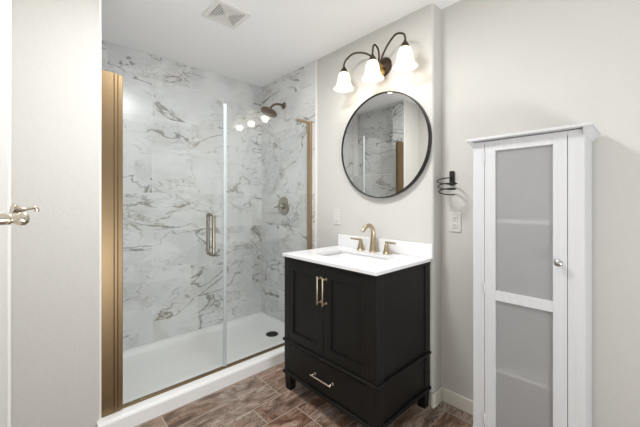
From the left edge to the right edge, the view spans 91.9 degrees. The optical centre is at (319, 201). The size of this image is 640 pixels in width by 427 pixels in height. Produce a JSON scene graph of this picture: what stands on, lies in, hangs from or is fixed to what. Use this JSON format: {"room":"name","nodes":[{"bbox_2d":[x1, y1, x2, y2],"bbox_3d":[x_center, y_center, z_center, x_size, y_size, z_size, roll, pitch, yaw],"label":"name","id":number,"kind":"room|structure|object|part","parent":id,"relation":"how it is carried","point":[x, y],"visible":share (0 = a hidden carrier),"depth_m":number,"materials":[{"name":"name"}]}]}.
{"room":"bathroom","nodes":[
{"label":"bathroom","id":0,"kind":"room"},
{"bbox_2d":[12,0,98,426],"bbox_3d":[-1.350,0.015,1.517,0.418,2.398,0.160,0,0,-43],"label":"wall","id":1,"kind":"structure","parent":0,"point":[55,43],"depth_m":1.49,"materials":[{"name":"white paint"}]},
{"bbox_2d":[101,40,261,349],"bbox_3d":[-1.256,0.015,2.652,2.105,2.398,0.100,0,0,-43],"label":"wall","id":2,"kind":"structure","parent":0,"point":[173,111],"depth_m":2.67,"materials":[{"name":"stone"}]},
{"bbox_2d":[101,0,460,86],"bbox_3d":[0.098,-1.234,1.217,2.125,0.100,4.045,0,0,-43],"label":"ceiling","id":3,"kind":"structure","parent":0,"point":[279,38],"depth_m":2.14,"materials":[{"name":"white paint"}]},
{"bbox_2d":[202,0,250,28],"bbox_3d":[-0.589,-1.178,1.949,0.224,0.012,0.224,0,0,-43],"label":"ceiling vent","id":4,"kind":"object","parent":3,"relation":"in","point":[222,12],"visible":1,"depth_m":1.94,"materials":[{"name":"white plastic"}]},
{"bbox_2d":[135,361,472,426],"bbox_3d":[0.098,1.264,1.217,2.125,0.100,4.045,0,0,-43],"label":"floor","id":5,"kind":"structure","parent":0,"point":[261,399],"depth_m":1.79,"materials":[{"name":"brown tile"}]},
{"bbox_2d":[97,312,284,426],"bbox_3d":[-0.861,1.167,2.378,1.493,0.095,0.838,0,0,-43],"label":"shower tray","id":6,"kind":"object","parent":5,"relation":"on","point":[160,377],"visible":0.85,"depth_m":2.22,"materials":[{"name":"white plastic"}]},
{"bbox_2d":[225,104,311,365],"bbox_3d":[-0.362,0.224,2.372,0.772,1.814,0.045,0,0,-43],"label":"glass panel","id":7,"kind":"object","parent":6,"relation":"on","point":[309,123],"visible":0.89,"depth_m":2.60,"materials":[{"name":"clear glass"}]},
{"bbox_2d":[283,256,430,426],"bbox_3d":[0.200,0.783,1.923,0.561,0.862,0.759,0,0,-43],"label":"vanity cabinet","id":8,"kind":"object","parent":5,"relation":"on","point":[360,342],"visible":0.91,"depth_m":1.68,"materials":[{"name":"black wood"}]},
{"bbox_3d":[-0.087,0.627,1.883,0.018,0.502,0.332,0,0,-43],"label":"door","id":9,"kind":"part","parent":8,"relation":"part of","materials":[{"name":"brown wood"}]},
{"bbox_3d":[-0.007,0.502,1.760,0.037,0.160,0.016,0,0,-43],"label":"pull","id":10,"kind":"part","parent":8,"relation":"part of","materials":[{"name":"gold metal"}]},
{"bbox_3d":[0.009,1.002,1.744,0.036,0.017,0.170,0,0,-43],"label":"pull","id":11,"kind":"part","parent":8,"relation":"part of","materials":[{"name":"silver metal"}]},
{"bbox_3d":[0.023,0.502,1.728,0.037,0.160,0.016,0,0,-43],"label":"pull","id":12,"kind":"part","parent":8,"relation":"part of","materials":[{"name":"gold metal"}]},
{"bbox_3d":[0.027,0.997,1.761,0.018,0.174,0.639,0,0,-43],"label":"drawer","id":13,"kind":"part","parent":8,"relation":"part of","materials":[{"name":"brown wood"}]},
{"bbox_3d":[0.141,0.627,1.639,0.018,0.502,0.332,0,0,-43],"label":"door","id":14,"kind":"part","parent":8,"relation":"part of","materials":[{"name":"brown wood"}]},
{"bbox_3d":[0.208,1.102,1.931,0.537,0.020,0.759,0,0,-43],"label":"molding","id":15,"kind":"part","parent":8,"relation":"part of","materials":[{"name":"brown wood"}]},
{"bbox_3d":[0.208,0.893,1.931,0.537,0.018,0.759,0,0,-43],"label":"molding","id":16,"kind":"part","parent":8,"relation":"part of","materials":[{"name":"brown wood"}]},
{"bbox_3d":[0.211,0.359,1.933,0.531,0.012,0.747,0,0,-43],"label":"molding","id":17,"kind":"part","parent":8,"relation":"part of","materials":[{"name":"brown wood"}]},
{"bbox_2d":[282,234,433,275],"bbox_3d":[0.213,0.362,1.925,0.542,0.228,0.767,0,0,-43],"label":"countertop","id":18,"kind":"structure","parent":8,"relation":"on","point":[404,254],"depth_m":1.92,"materials":[{"name":"white stone"}]},
{"bbox_2d":[323,252,385,262],"bbox_3d":[0.209,0.415,1.933,0.299,0.123,0.458,0,0,-43],"label":"basin","id":19,"kind":"object","parent":18,"relation":"in","point":[363,257],"depth_m":2.06,"materials":[{"name":"white ceramic"}]},
{"bbox_2d":[350,223,395,254],"bbox_3d":[0.325,0.238,2.045,0.149,0.193,0.375,0,0,-43],"label":"faucet","id":20,"kind":"object","parent":18,"relation":"on","point":[373,245],"visible":1,"depth_m":2.06,"materials":[{"name":"gold metal"}]},
{"bbox_3d":[0.284,0.301,2.154,0.056,0.067,0.056,0,0,-43],"label":"handle","id":21,"kind":"part","parent":20,"relation":"part of","materials":[{"name":"gold metal"}]},
{"bbox_3d":[0.325,0.238,2.045,0.149,0.193,0.060,0,0,-43],"label":"spout","id":22,"kind":"part","parent":20,"relation":"part of","materials":[{"name":"gold metal"}]},
{"bbox_3d":[0.431,0.301,1.996,0.056,0.067,0.056,0,0,-43],"label":"handle","id":23,"kind":"part","parent":20,"relation":"part of","materials":[{"name":"gold metal"}]},
{"bbox_3d":[0.456,0.731,1.675,0.415,0.757,0.016,0,0,-43],"label":"panel","id":24,"kind":"part","parent":8,"relation":"part of","materials":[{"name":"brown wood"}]},
{"bbox_2d":[466,122,600,426],"bbox_3d":[0.974,0.454,1.439,0.268,1.520,0.474,0,0,-43],"label":"linen cabinet","id":25,"kind":"object","parent":5,"relation":"on","point":[532,190],"visible":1,"depth_m":1.49,"materials":[{"name":"white paint"}]},
{"bbox_2d":[496,217,552,224],"bbox_3d":[0.989,0.090,1.458,0.206,0.016,0.388,0,0,-43],"label":"shelf","id":26,"kind":"object","parent":25,"relation":"attached to","point":[499,220],"depth_m":1.46,"materials":[{"name":"white paint"}]},
{"bbox_2d":[496,283,552,299],"bbox_3d":[0.989,0.439,1.458,0.206,0.016,0.388,0,0,-43],"label":"rail","id":27,"kind":"object","parent":25,"relation":"attached to","point":[539,292],"depth_m":1.51,"materials":[{"name":"white paint"}]},
{"bbox_2d":[496,349,552,390],"bbox_3d":[0.989,0.794,1.458,0.206,0.016,0.388,0,0,-43],"label":"shelf","id":28,"kind":"object","parent":25,"relation":"attached to","point":[533,370],"depth_m":1.47,"materials":[{"name":"white paint"}]},
{"bbox_3d":[1.067,0.454,1.531,0.005,1.480,0.389,0,0,-43],"label":"panel","id":29,"kind":"part","parent":25,"relation":"part of","materials":[{"name":"white glass"}]},
{"bbox_3d":[0.983,-0.281,1.452,0.225,0.020,0.389,0,0,-43],"label":"panel","id":30,"kind":"part","parent":25,"relation":"part of","materials":[{"name":"white paint"}]},
{"bbox_3d":[0.905,0.423,1.380,0.019,1.423,0.314,0,0,-43],"label":"door","id":31,"kind":"part","parent":25,"relation":"part of","materials":[{"name":"white paint"}]},
{"bbox_3d":[0.974,-0.286,1.439,0.268,0.039,0.474,0,0,-43],"label":"cornice","id":32,"kind":"part","parent":25,"relation":"part of","materials":[{"name":"white paint"}]},
{"bbox_3d":[0.977,0.248,1.266,0.033,0.030,0.030,0,0,-43],"label":"knob","id":33,"kind":"part","parent":25,"relation":"part of","materials":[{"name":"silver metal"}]},
{"bbox_3d":[1.129,0.462,1.312,0.215,1.505,0.016,0,0,-43],"label":"panel","id":34,"kind":"part","parent":25,"relation":"part of","materials":[{"name":"white paint"}]},
{"bbox_2d":[262,3,440,405],"bbox_3d":[0.108,0.015,2.583,0.204,2.398,1.863,0,0,-43],"label":"wall","id":35,"kind":"structure","parent":0,"point":[414,214],"depth_m":2.39,"materials":[{"name":"white paint"}]},
{"bbox_2d":[261,102,285,117],"bbox_3d":[-0.426,-0.857,2.832,0.239,0.162,0.156,0,0,-43],"label":"showerhead","id":36,"kind":"object","parent":35,"relation":"attached to","point":[268,111],"visible":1,"depth_m":2.81,"materials":[{"name":"brown metal"}]},
{"bbox_3d":[-0.399,-0.882,2.857,0.154,0.072,0.021,0,0,-43],"label":"arm","id":37,"kind":"part","parent":36,"relation":"part of","materials":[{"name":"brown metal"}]},
{"bbox_2d":[274,197,289,214],"bbox_3d":[-0.363,0.038,2.891,0.065,0.176,0.176,0,0,-43],"label":"shower valve","id":38,"kind":"object","parent":35,"relation":"attached to","point":[283,205],"visible":1,"depth_m":2.88,"materials":[{"name":"silver metal"}]},
{"bbox_3d":[-0.382,0.038,2.902,0.053,0.060,0.102,0,0,-43],"label":"lever","id":39,"kind":"part","parent":38,"relation":"part of","materials":[{"name":"silver metal"}]},
{"bbox_2d":[315,60,316,248],"bbox_3d":[0.040,0.015,2.652,0.210,2.398,0.020,0,0,-43],"label":"trim","id":40,"kind":"structure","parent":35,"relation":"attached to","point":[315,60],"depth_m":2.58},
{"bbox_2d":[333,209,339,224],"bbox_3d":[0.127,0.116,2.407,0.011,0.118,0.074,0,0,-43],"label":"light switch","id":41,"kind":"object","parent":35,"relation":"attached to","point":[336,212],"visible":1,"depth_m":2.40,"materials":[{"name":"white plastic"}]},
{"bbox_2d":[333,32,417,92],"bbox_3d":[0.354,-0.915,2.024,0.200,0.238,0.637,0,0,-43],"label":"vanity light","id":42,"kind":"object","parent":35,"relation":"attached to","point":[375,70],"visible":1,"depth_m":1.99,"materials":[{"name":"white glass"}]},
{"bbox_3d":[0.169,-0.855,2.185,0.149,0.117,0.149,0,0,-43],"label":"lamp shade","id":43,"kind":"part","parent":42,"relation":"part of","materials":[{"name":"white glass"}]},
{"bbox_3d":[0.274,-0.975,2.123,0.259,0.119,0.020,0,0,30],"label":"arm","id":44,"kind":"part","parent":42,"relation":"part of","materials":[{"name":"brown metal"}]},
{"bbox_3d":[0.340,-0.855,2.002,0.149,0.117,0.149,0,0,-43],"label":"lamp shade","id":45,"kind":"part","parent":42,"relation":"part of","materials":[{"name":"white glass"}]},
{"bbox_3d":[0.365,-0.978,2.026,0.083,0.109,0.012,0,0,-43],"label":"arm","id":46,"kind":"part","parent":42,"relation":"part of","materials":[{"name":"brown metal"}]},
{"bbox_3d":[0.451,-0.975,1.933,0.019,0.118,0.248,0,0,-26],"label":"arm","id":47,"kind":"part","parent":42,"relation":"part of","materials":[{"name":"brown metal"}]},
{"bbox_3d":[0.502,-0.855,1.828,0.149,0.117,0.149,0,0,-43],"label":"lamp shade","id":48,"kind":"part","parent":42,"relation":"part of","materials":[{"name":"white glass"}]},
{"bbox_2d":[338,234,433,258],"bbox_3d":[0.406,0.291,2.101,0.020,0.086,0.761,0,0,-43],"label":"backsplash","id":49,"kind":"structure","parent":35,"relation":"attached to","point":[424,250],"depth_m":1.99,"materials":[{"name":"white stone"}]},
{"bbox_2d":[341,91,431,197],"bbox_3d":[0.412,-0.379,2.082,0.036,0.704,0.704,0,0,-43],"label":"mirror","id":50,"kind":"object","parent":35,"relation":"attached to","point":[386,146],"visible":1,"depth_m":2.03,"materials":[{"name":"black metal"}]},
{"bbox_2d":[431,387,442,407],"bbox_3d":[0.705,1.173,1.862,0.118,0.082,0.022,0,0,-43],"label":"baseboard","id":51,"kind":"structure","parent":35,"relation":"attached to","point":[437,397],"depth_m":1.84,"materials":[{"name":"white paint"}]},
{"bbox_2d":[441,0,639,426],"bbox_3d":[1.493,0.015,1.178,0.100,2.398,2.082,0,0,-43],"label":"wall","id":52,"kind":"structure","parent":0,"point":[508,66],"depth_m":1.47,"materials":[{"name":"white paint"}]},
{"bbox_2d":[436,171,457,194],"bbox_3d":[0.744,-0.112,1.797,0.131,0.148,0.115,0,0,-13],"label":"wire holder","id":53,"kind":"object","parent":52,"relation":"attached to","point":[451,177],"visible":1,"depth_m":1.83,"materials":[{"name":"black metal"}]},
{"bbox_2d":[449,212,460,231],"bbox_3d":[0.800,0.119,1.839,0.010,0.118,0.074,0,0,-43],"label":"outlet","id":54,"kind":"object","parent":52,"relation":"attached to","point":[454,217],"visible":1,"depth_m":1.83,"materials":[{"name":"white plastic"}]},
{"bbox_2d":[443,388,472,415],"bbox_3d":[1.456,1.173,1.134,0.014,0.082,2.068,0,0,-43],"label":"baseboard","id":55,"kind":"structure","parent":52,"relation":"attached to","point":[452,398],"depth_m":1.81,"materials":[{"name":"white paint"}]},
{"bbox_3d":[-0.336,0.015,0.199,0.100,2.398,3.150,0,0,-43],"label":"wall door","id":56,"kind":"structure","parent":0,"visible":0},
{"bbox_2d":[0,0,38,426],"bbox_3d":[-0.707,0.164,0.721,0.071,2.100,0.904,0,0,-43],"label":"door","id":57,"kind":"structure","parent":56,"relation":"attached to","point":[7,208],"depth_m":0.87,"materials":[{"name":"white paint"}]},
{"bbox_3d":[-0.729,0.164,0.701,0.013,2.100,0.904,0,0,-43],"label":"casing","id":58,"kind":"part","parent":57,"relation":"part of","materials":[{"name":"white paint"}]},
{"bbox_3d":[-0.495,0.027,0.498,0.065,0.060,0.063,0,0,-43],"label":"handle","id":59,"kind":"part","parent":57,"relation":"part of","materials":[{"name":"silver metal"}]},
{"bbox_3d":[-1.198,0.015,1.667,0.009,2.398,0.148,0,0,-43],"label":"wall","id":60,"kind":"structure","parent":0,"visible":0},
{"bbox_2d":[99,0,100,420],"bbox_3d":[-1.143,0.015,1.608,0.010,2.398,0.013,0,0,-43],"label":"trim","id":61,"kind":"structure","parent":60,"relation":"attached to","point":[99,0],"depth_m":1.60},
{"bbox_2d":[101,70,224,417],"bbox_3d":[-0.904,0.219,1.872,0.700,1.824,0.109,0,0,-43],"label":"shower door","id":62,"kind":"structure","parent":60,"relation":"attached to","point":[111,82],"depth_m":1.66,"materials":[{"name":"gold glass"}]},
{"bbox_3d":[-0.721,0.215,2.043,0.023,0.286,0.109,0,0,-43],"label":"handle","id":63,"kind":"part","parent":62,"relation":"part of","materials":[{"name":"silver metal"}]}
]}

